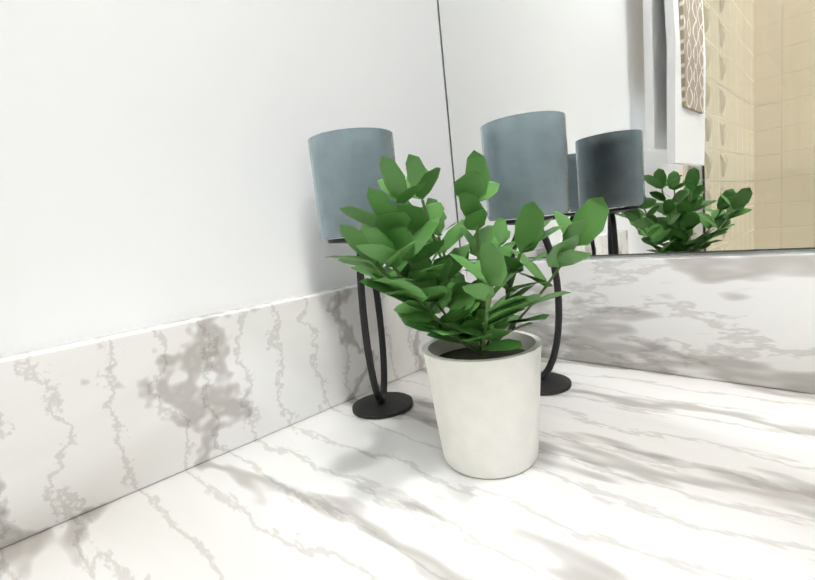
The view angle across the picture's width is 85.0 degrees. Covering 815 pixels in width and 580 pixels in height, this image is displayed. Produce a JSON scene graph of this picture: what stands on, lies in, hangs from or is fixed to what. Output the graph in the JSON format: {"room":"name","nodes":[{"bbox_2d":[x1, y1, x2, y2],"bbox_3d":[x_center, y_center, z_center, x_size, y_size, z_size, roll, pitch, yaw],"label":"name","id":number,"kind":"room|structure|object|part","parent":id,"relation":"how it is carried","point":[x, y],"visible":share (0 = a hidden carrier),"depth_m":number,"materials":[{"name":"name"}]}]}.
{"room":"bathroom","nodes":[
{"label":"bathroom","id":0,"kind":"room"},
{"bbox_2d":[0,0,458,356],"bbox_3d":[-0.785,-0.115,-0.187,2.450,2.330,0.100,-14,11,-44],"label":"wall","id":1,"kind":"structure","parent":0,"point":[155,166],"depth_m":0.34,"materials":[{"name":"white paint"}]},
{"bbox_2d":[471,249,814,261],"bbox_3d":[0.909,-0.289,-0.258,0.100,2.330,2.370,-14,11,-44],"label":"wall","id":2,"kind":"structure","parent":0,"point":[751,252],"depth_m":0.39,"materials":[{"name":"white paint"}]},
{"bbox_2d":[437,0,814,260],"bbox_3d":[0.789,-0.696,-0.313,0.005,1.382,2.260,-14,11,-44],"label":"mirror","id":3,"kind":"object","parent":2,"relation":"attached to","point":[690,126],"depth_m":0.40,"materials":[{"name":"clear glass"}]},
{"bbox_3d":[0.175,1.106,-0.869,2.450,0.100,2.470,-14,11,-44],"label":"floor","id":4,"kind":"structure","parent":0,"visible":0},
{"bbox_2d":[0,252,814,579],"bbox_3d":[0.717,0.453,-0.355,0.552,0.932,2.266,-14,11,-44],"label":"countertop","id":5,"kind":"structure","parent":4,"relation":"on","point":[678,430],"depth_m":0.29,"materials":[{"name":"stone"}]},
{"bbox_2d":[308,128,412,418],"bbox_3d":[-0.035,-0.011,0.392,0.072,0.238,0.072,-14,11,-44],"label":"candle holder","id":6,"kind":"object","parent":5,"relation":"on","point":[345,168],"visible":0.85,"depth_m":0.35,"materials":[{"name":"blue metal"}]},
{"bbox_2d":[308,128,402,239],"bbox_3d":[-0.044,-0.088,0.382,0.072,0.082,0.072,-14,11,-44],"label":"cup","id":7,"kind":"object","parent":6,"relation":"on","point":[344,162],"depth_m":0.35,"materials":[{"name":"blue glass"}]},
{"bbox_2d":[324,150,608,478],"bbox_3d":[0.041,0.013,0.287,0.191,0.204,0.168,-14,11,-44],"label":"plant","id":8,"kind":"object","parent":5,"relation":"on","point":[483,364],"visible":1,"depth_m":0.26,"materials":[{"name":"green plant"}]},
{"bbox_3d":[0.052,0.074,0.299,0.078,0.078,0.078,-14,11,-44],"label":"pot","id":9,"kind":"part","parent":8,"relation":"part of","materials":[{"name":"white ceramic"}]},
{"bbox_2d":[480,111,571,395],"bbox_3d":[0.112,-0.028,0.404,0.072,0.238,0.072,-14,11,-44],"label":"candle holder","id":10,"kind":"object","parent":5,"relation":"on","point":[525,155],"visible":0.65,"depth_m":0.36,"materials":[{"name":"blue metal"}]},
{"bbox_2d":[480,111,570,221],"bbox_3d":[0.104,-0.105,0.393,0.072,0.082,0.072,-14,11,-44],"label":"cup","id":11,"kind":"object","parent":10,"relation":"on","point":[526,154],"depth_m":0.36,"materials":[{"name":"blue glass"}]}
]}

